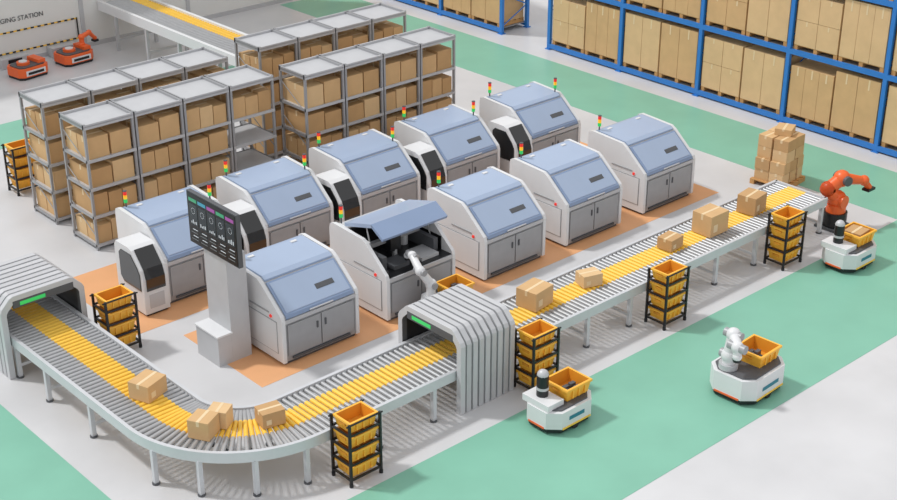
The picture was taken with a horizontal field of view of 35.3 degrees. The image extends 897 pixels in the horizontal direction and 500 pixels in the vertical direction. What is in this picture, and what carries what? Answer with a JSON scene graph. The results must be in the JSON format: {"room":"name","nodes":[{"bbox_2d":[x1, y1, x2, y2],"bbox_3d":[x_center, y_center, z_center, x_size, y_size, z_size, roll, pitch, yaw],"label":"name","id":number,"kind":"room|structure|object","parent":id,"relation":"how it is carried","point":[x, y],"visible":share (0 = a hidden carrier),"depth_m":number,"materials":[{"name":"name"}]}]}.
{"room":"distribution center","nodes":[
{"label":"distribution center","id":0,"kind":"room"},
{"bbox_2d":[0,0,290,56],"bbox_3d":[-15.718,-5.571,33.996,29.100,4.500,0.330,-21,33,-37],"label":"wall","id":1,"kind":"structure","parent":0,"point":[101,24],"depth_m":38.73,"materials":[{"name":"paint"}]},
{"bbox_2d":[0,11,42,23],"bbox_3d":[-11.610,-6.156,37.624,1.721,0.126,0.006,-21,33,-37],"label":"station sign","id":2,"kind":"object","parent":1,"relation":"attached to","point":[42,11],"visible":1,"depth_m":37.76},
{"bbox_2d":[0,17,78,55],"bbox_3d":[-11.418,-5.678,38.017,3.200,0.600,0.008,-21,33,-37],"label":"tape","id":3,"kind":"object","parent":1,"relation":"attached to","point":[76,17],"visible":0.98,"depth_m":38.32,"materials":[{"name":"black plastic"}]},
{"bbox_2d":[0,0,896,499],"bbox_3d":[-2.787,-2.079,32.160,44.000,0.204,44.000,-21,33,-37],"label":"floor","id":4,"kind":"structure","parent":0,"point":[835,439],"depth_m":23.46,"materials":[{"name":"concrete"}]},
{"bbox_2d":[1,138,37,195],"bbox_3d":[-9.079,-1.778,30.092,0.660,1.060,0.480,-21,33,-37],"label":"cart","id":5,"kind":"object","parent":4,"relation":"on","point":[19,168],"visible":0.66,"depth_m":29.94,"materials":[{"name":"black plastic"}]},
{"bbox_2d":[7,54,47,80],"bbox_3d":[-11.071,-4.806,37.106,0.735,0.420,0.920,20,32,35],"label":"robot","id":6,"kind":"object","parent":4,"relation":"on","point":[34,66],"visible":1,"depth_m":36.89,"materials":[{"name":"orange plastic"}]},
{"bbox_2d":[0,41,75,69],"bbox_3d":[-11.121,-5.283,38.257,2.300,0.280,0.335,-21,33,-37],"label":"dock","id":7,"kind":"object","parent":4,"relation":"on","point":[8,59],"visible":0.52,"depth_m":37.86,"materials":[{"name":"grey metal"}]},
{"bbox_2d":[0,253,87,379],"bbox_3d":[-7.078,1.057,23.753,1.500,1.460,1.312,-21,33,-37],"label":"tunnel","id":8,"kind":"object","parent":4,"relation":"on","point":[29,278],"visible":0.77,"depth_m":23.25,"materials":[{"name":"grey plastic"}]},
{"bbox_2d":[18,79,90,224],"bbox_3d":[-7.887,-1.997,28.751,1.070,2.620,0.962,-21,33,-37],"label":"storage shelf","id":9,"kind":"object","parent":4,"relation":"on","point":[42,118],"visible":0.61,"depth_m":28.35,"materials":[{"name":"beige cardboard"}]},
{"bbox_2d":[54,30,98,66],"bbox_3d":[-9.988,-5.504,38.192,0.735,0.735,1.350,21,33,37],"label":"robot","id":10,"kind":"object","parent":4,"relation":"on","point":[80,53],"visible":1,"depth_m":37.96,"materials":[{"name":"orange plastic"}]},
{"bbox_2d":[58,100,141,250],"bbox_3d":[-6.779,-1.466,27.650,1.070,2.620,0.962,-21,33,-37],"label":"storage shelf","id":11,"kind":"object","parent":4,"relation":"on","point":[101,167],"visible":0.86,"depth_m":27.31,"materials":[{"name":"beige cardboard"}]},
{"bbox_2d":[68,68,138,104],"bbox_3d":[-7.072,-2.318,29.416,1.070,2.620,0.962,-21,33,-37],"label":"storage shelf","id":12,"kind":"object","parent":4,"relation":"on","point":[107,84],"visible":0.23,"depth_m":28.86,"materials":[{"name":"grey metal"}]},
{"bbox_2d":[89,283,141,347],"bbox_3d":[-5.627,1.201,23.914,0.660,1.060,0.480,-21,33,-37],"label":"cart","id":13,"kind":"object","parent":4,"relation":"on","point":[115,310],"visible":0.82,"depth_m":23.77,"materials":[{"name":"black plastic"}]},
{"bbox_2d":[109,87,188,200],"bbox_3d":[-5.964,-1.787,28.315,1.070,2.620,0.962,-21,33,-37],"label":"storage shelf","id":14,"kind":"object","parent":4,"relation":"on","point":[157,128],"visible":0.64,"depth_m":27.88,"materials":[{"name":"grey metal"}]},
{"bbox_2d":[115,57,184,92],"bbox_3d":[-6.258,-2.639,30.082,1.070,2.620,0.962,-21,33,-37],"label":"storage shelf","id":15,"kind":"object","parent":4,"relation":"on","point":[150,74],"visible":0.22,"depth_m":29.52,"materials":[{"name":"grey metal"}]},
{"bbox_2d":[114,183,219,315],"bbox_3d":[-5.161,-0.178,25.939,2.155,1.785,1.735,-21,33,-37],"label":"machine","id":16,"kind":"object","parent":4,"relation":"on","point":[157,259],"visible":0.83,"depth_m":25.41,"materials":[{"name":"grey metal"}]},
{"bbox_2d":[97,0,251,67],"bbox_3d":[-6.694,-5.308,37.205,1.300,1.240,7.660,-21,33,-37],"label":"conveyor","id":17,"kind":"object","parent":4,"relation":"on","point":[188,29],"visible":0.72,"depth_m":37.47,"materials":[{"name":"metal"}]},
{"bbox_2d":[161,47,229,155],"bbox_3d":[-5.443,-2.960,30.747,1.070,2.620,0.962,-21,33,-37],"label":"storage shelf","id":18,"kind":"object","parent":4,"relation":"on","point":[197,62],"visible":0.26,"depth_m":30.22,"materials":[{"name":"grey metal"}]},
{"bbox_2d":[157,75,234,198],"bbox_3d":[-5.149,-2.108,28.981,1.070,2.620,0.962,-21,33,-37],"label":"storage shelf","id":19,"kind":"object","parent":4,"relation":"on","point":[204,115],"visible":0.62,"depth_m":28.55,"materials":[{"name":"grey metal"}]},
{"bbox_2d":[186,188,251,366],"bbox_3d":[-3.759,0.499,23.297,0.670,2.860,1.420,-21,33,-37],"label":"display board","id":20,"kind":"object","parent":4,"relation":"on","point":[223,338],"visible":1,"depth_m":23.28,"materials":[{"name":"grey metal"}]},
{"bbox_2d":[204,64,277,171],"bbox_3d":[-4.334,-2.429,29.646,1.070,2.620,0.962,-21,33,-37],"label":"storage shelf","id":21,"kind":"object","parent":4,"relation":"on","point":[248,99],"visible":0.68,"depth_m":29.24,"materials":[{"name":"grey metal"}]},
{"bbox_2d":[234,29,297,156],"bbox_3d":[-4.053,-3.501,31.810,1.030,2.670,0.962,-21,33,-37],"label":"storage shelf","id":22,"kind":"object","parent":4,"relation":"on","point":[267,53],"visible":0.47,"depth_m":31.37,"materials":[{"name":"grey metal"}]},
{"bbox_2d":[216,153,333,253],"bbox_3d":[-3.532,-0.820,27.270,2.155,1.785,1.735,-21,33,-37],"label":"machine","id":23,"kind":"object","parent":4,"relation":"on","point":[281,199],"visible":0.74,"depth_m":27.05,"materials":[{"name":"grey metal"}]},
{"bbox_2d":[245,233,359,363],"bbox_3d":[-2.675,0.672,24.177,1.640,1.785,1.634,-21,33,-37],"label":"machine","id":24,"kind":"object","parent":4,"relation":"on","point":[303,300],"visible":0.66,"depth_m":23.78,"materials":[{"name":"grey metal"}]},
{"bbox_2d":[273,19,335,76],"bbox_3d":[-3.268,-3.810,32.452,1.030,2.670,0.962,-21,33,-37],"label":"storage shelf","id":25,"kind":"object","parent":4,"relation":"on","point":[307,32],"visible":0.23,"depth_m":31.85,"materials":[{"name":"grey metal"}]},
{"bbox_2d":[278,55,345,166],"bbox_3d":[-2.885,-2.701,30.187,1.030,2.640,0.912,-21,33,-37],"label":"storage shelf","id":26,"kind":"object","parent":4,"relation":"on","point":[310,95],"visible":0.65,"depth_m":29.76,"materials":[{"name":"grey metal"}]},
{"bbox_2d":[310,11,371,50],"bbox_3d":[-2.483,-4.119,33.093,1.030,2.670,0.962,-21,33,-37],"label":"storage shelf","id":27,"kind":"object","parent":4,"relation":"on","point":[343,23],"visible":0.27,"depth_m":32.48,"materials":[{"name":"grey metal"}]},
{"bbox_2d":[319,45,383,137],"bbox_3d":[-2.100,-3.010,30.828,1.030,2.640,0.912,-21,33,-37],"label":"storage shelf","id":28,"kind":"object","parent":4,"relation":"on","point":[361,79],"visible":0.52,"depth_m":30.37,"materials":[{"name":"grey metal"}]},
{"bbox_2d":[328,399,382,488],"bbox_3d":[-1.342,2.821,20.556,0.660,1.060,0.480,-21,33,-37],"label":"cart","id":29,"kind":"object","parent":4,"relation":"on","point":[355,431],"visible":1,"depth_m":20.44,"materials":[{"name":"orange plastic"},{"name":"black metal"}]},
{"bbox_2d":[309,126,420,222],"bbox_3d":[-1.865,-1.476,28.632,2.155,1.785,1.735,-21,33,-37],"label":"machine","id":30,"kind":"object","parent":4,"relation":"on","point":[365,172],"visible":0.71,"depth_m":28.37,"materials":[{"name":"grey metal"}]},
{"bbox_2d":[347,2,405,41],"bbox_3d":[-1.698,-4.428,33.734,1.030,2.670,0.962,-21,33,-37],"label":"storage shelf","id":31,"kind":"object","parent":4,"relation":"on","point":[379,13],"visible":0.24,"depth_m":33.16,"materials":[{"name":"grey metal"}]},
{"bbox_2d":[357,35,419,136],"bbox_3d":[-1.315,-3.320,31.470,1.030,2.640,0.912,-21,33,-37],"label":"storage shelf","id":32,"kind":"object","parent":4,"relation":"on","point":[399,68],"visible":0.5,"depth_m":31.01,"materials":[{"name":"grey metal"}]},
{"bbox_2d":[329,199,454,320],"bbox_3d":[-1.008,0.009,25.552,1.660,1.785,1.612,-21,33,-37],"label":"machine","id":33,"kind":"object","parent":4,"relation":"on","point":[372,246],"visible":0.75,"depth_m":25.15,"materials":[{"name":"grey metal"}]},
{"bbox_2d":[7,179,827,497],"bbox_3d":[-0.382,0.250,26.232,14.669,0.760,7.440,-21,33,-37],"label":"conveyor","id":34,"kind":"object","parent":4,"relation":"on","point":[84,358],"visible":0.7,"depth_m":22.24,"materials":[{"name":"metal"}]},
{"bbox_2d":[128,369,167,403],"bbox_3d":[-4.547,2.058,21.320,0.384,0.283,0.446,13,29,25],"label":"box","id":35,"kind":"object","parent":34,"relation":"on","point":[148,385],"visible":1,"depth_m":21.20,"materials":[{"name":"cardboard"}]},
{"bbox_2d":[254,400,285,429],"bbox_3d":[-2.610,2.409,20.637,0.366,0.243,0.304,-14,29,-27],"label":"box","id":36,"kind":"object","parent":34,"relation":"on","point":[269,414],"visible":1,"depth_m":20.54,"materials":[{"name":"cardboard"}]},
{"bbox_2d":[516,277,553,312],"bbox_3d":[1.465,0.759,23.943,0.424,0.343,0.506,20,32,35],"label":"box","id":37,"kind":"object","parent":34,"relation":"on","point":[535,294],"visible":1,"depth_m":23.82,"materials":[{"name":"cardboard"}]},
{"bbox_2d":[575,267,602,288],"bbox_3d":[2.458,0.481,24.658,0.386,0.223,0.304,-11,28,-22],"label":"box","id":38,"kind":"object","parent":34,"relation":"on","point":[591,276],"visible":1,"depth_m":24.56,"materials":[{"name":"cardboard"}]},
{"bbox_2d":[657,230,683,251],"bbox_3d":[4.088,-0.161,25.990,0.324,0.223,0.386,21,33,37],"label":"box","id":39,"kind":"object","parent":34,"relation":"on","point":[669,241],"visible":1,"depth_m":25.90,"materials":[{"name":"cardboard"}]},
{"bbox_2d":[691,203,728,237],"bbox_3d":[4.936,-0.556,26.578,0.526,0.423,0.454,-21,33,-37],"label":"box","id":40,"kind":"object","parent":34,"relation":"on","point":[710,220],"visible":1,"depth_m":26.44,"materials":[{"name":"cardboard"}]},
{"bbox_2d":[736,187,766,216],"bbox_3d":[5.903,-0.939,27.442,0.404,0.363,0.456,20,32,35],"label":"box","id":41,"kind":"object","parent":34,"relation":"on","point":[751,201],"visible":1,"depth_m":27.31,"materials":[{"name":"cardboard"}]},
{"bbox_2d":[395,26,455,114],"bbox_3d":[-0.529,-3.629,32.111,1.030,2.640,0.912,-21,33,-37],"label":"storage shelf","id":42,"kind":"object","parent":4,"relation":"on","point":[436,59],"visible":0.52,"depth_m":31.65,"materials":[{"name":"grey metal"}]},
{"bbox_2d":[404,250,474,298],"bbox_3d":[-0.199,0.591,24.971,1.042,1.241,1.108,-21,33,-37],"label":"robot","id":43,"kind":"object","parent":4,"relation":"on","point":[432,286],"visible":0.48,"depth_m":24.71,"materials":[{"name":"white plastic"}]},
{"bbox_2d":[394,100,499,199],"bbox_3d":[-0.183,-2.139,30.005,2.155,1.785,1.735,-21,33,-37],"label":"machine","id":44,"kind":"object","parent":4,"relation":"on","point":[453,140],"visible":0.55,"depth_m":29.73,"materials":[{"name":"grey metal"}]},
{"bbox_2d":[398,284,514,414],"bbox_3d":[0.123,1.542,22.747,1.192,1.460,1.500,-21,33,-37],"label":"tunnel","id":45,"kind":"object","parent":4,"relation":"on","point":[481,328],"visible":0.88,"depth_m":22.29,"materials":[{"name":"grey plastic"}]},
{"bbox_2d":[398,0,530,34],"bbox_3d":[-1.592,-10.284,43.194,1.190,5.000,10.580,-21,33,-37],"label":"rack","id":46,"kind":"object","parent":4,"relation":"on","point":[495,15],"visible":1,"depth_m":40.93,"materials":[{"name":"blue painted metal"},{"name":"cardboard"},{"name":"wood"}]},
{"bbox_2d":[427,166,545,280],"bbox_3d":[0.733,-0.670,26.960,1.640,1.785,1.634,-21,33,-37],"label":"machine","id":47,"kind":"object","parent":4,"relation":"on","point":[494,225],"visible":0.84,"depth_m":26.56,"materials":[{"name":"grey metal"}]},
{"bbox_2d":[479,77,580,173],"bbox_3d":[1.675,-2.800,31.377,2.155,1.785,1.735,-21,33,-37],"label":"machine","id":48,"kind":"object","parent":4,"relation":"on","point":[539,116],"visible":0.62,"depth_m":31.07,"materials":[{"name":"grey metal"}]},
{"bbox_2d":[514,318,561,388],"bbox_3d":[1.421,1.732,22.813,0.660,1.060,0.480,-21,33,-37],"label":"rack","id":49,"kind":"object","parent":4,"relation":"on","point":[536,347],"visible":0.84,"depth_m":22.67,"materials":[{"name":"orange plastic"},{"name":"black metal"}]},
{"bbox_2d":[522,366,592,432],"bbox_3d":[1.726,2.213,21.921,1.017,0.968,0.771,-21,33,-37],"label":"robot","id":50,"kind":"object","parent":4,"relation":"on","point":[559,401],"visible":1,"depth_m":21.75,"materials":[{"name":"white plastic"}]},
{"bbox_2d":[509,139,622,246],"bbox_3d":[2.362,-1.312,28.291,1.640,1.785,1.634,-21,33,-37],"label":"machine","id":51,"kind":"object","parent":4,"relation":"on","point":[579,194],"visible":0.82,"depth_m":27.86,"materials":[{"name":"grey metal"}]},
{"bbox_2d":[588,113,694,213],"bbox_3d":[4.066,-1.983,29.683,1.640,1.785,1.634,-21,33,-37],"label":"machine","id":52,"kind":"object","parent":4,"relation":"on","point":[654,165],"visible":0.87,"depth_m":29.26,"materials":[{"name":"grey metal"}]},
{"bbox_2d":[644,258,690,330],"bbox_3d":[3.844,0.778,24.791,0.660,1.060,0.480,-21,33,-37],"label":"rack","id":53,"kind":"object","parent":4,"relation":"on","point":[667,294],"visible":1,"depth_m":24.67,"materials":[{"name":"black plastic"}]},
{"bbox_2d":[545,0,896,156],"bbox_3d":[9.290,-5.071,32.384,1.190,5.000,18.380,-21,33,-37],"label":"rack","id":54,"kind":"object","parent":4,"relation":"on","point":[829,66],"visible":0.99,"depth_m":33.86,"materials":[{"name":"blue metal"}]},
{"bbox_2d":[710,327,784,403],"bbox_3d":[4.820,1.716,22.681,0.905,1.204,1.176,23,34,40],"label":"robot","id":55,"kind":"object","parent":4,"relation":"on","point":[747,371],"visible":1,"depth_m":22.49,"materials":[{"name":"white plastic"}]},
{"bbox_2d":[749,122,804,185],"bbox_3d":[7.153,-2.048,30.417,0.840,1.263,0.900,21,33,37],"label":"stack","id":56,"kind":"object","parent":4,"relation":"on","point":[780,156],"visible":0.97,"depth_m":30.19,"materials":[{"name":"brown cardboard"}]},
{"bbox_2d":[763,204,807,270],"bbox_3d":[6.422,-0.237,26.897,0.660,1.060,0.480,-21,33,-37],"label":"rack","id":57,"kind":"object","parent":4,"relation":"on","point":[786,225],"visible":1,"depth_m":26.78,"materials":[{"name":"black plastic"}]},
{"bbox_2d":[814,170,875,232],"bbox_3d":[7.982,-1.064,28.422,1.120,1.225,0.670,-21,33,-37],"label":"robot","id":58,"kind":"object","parent":4,"relation":"on","point":[837,202],"visible":0.98,"depth_m":28.21,"materials":[{"name":"orange metal"}]},
{"bbox_2d":[821,220,876,272],"bbox_3d":[7.666,-0.180,26.882,1.017,0.968,0.771,-21,33,-37],"label":"robot","id":59,"kind":"object","parent":4,"relation":"on","point":[851,247],"visible":1,"depth_m":26.69,"materials":[{"name":"white plastic"}]}
]}

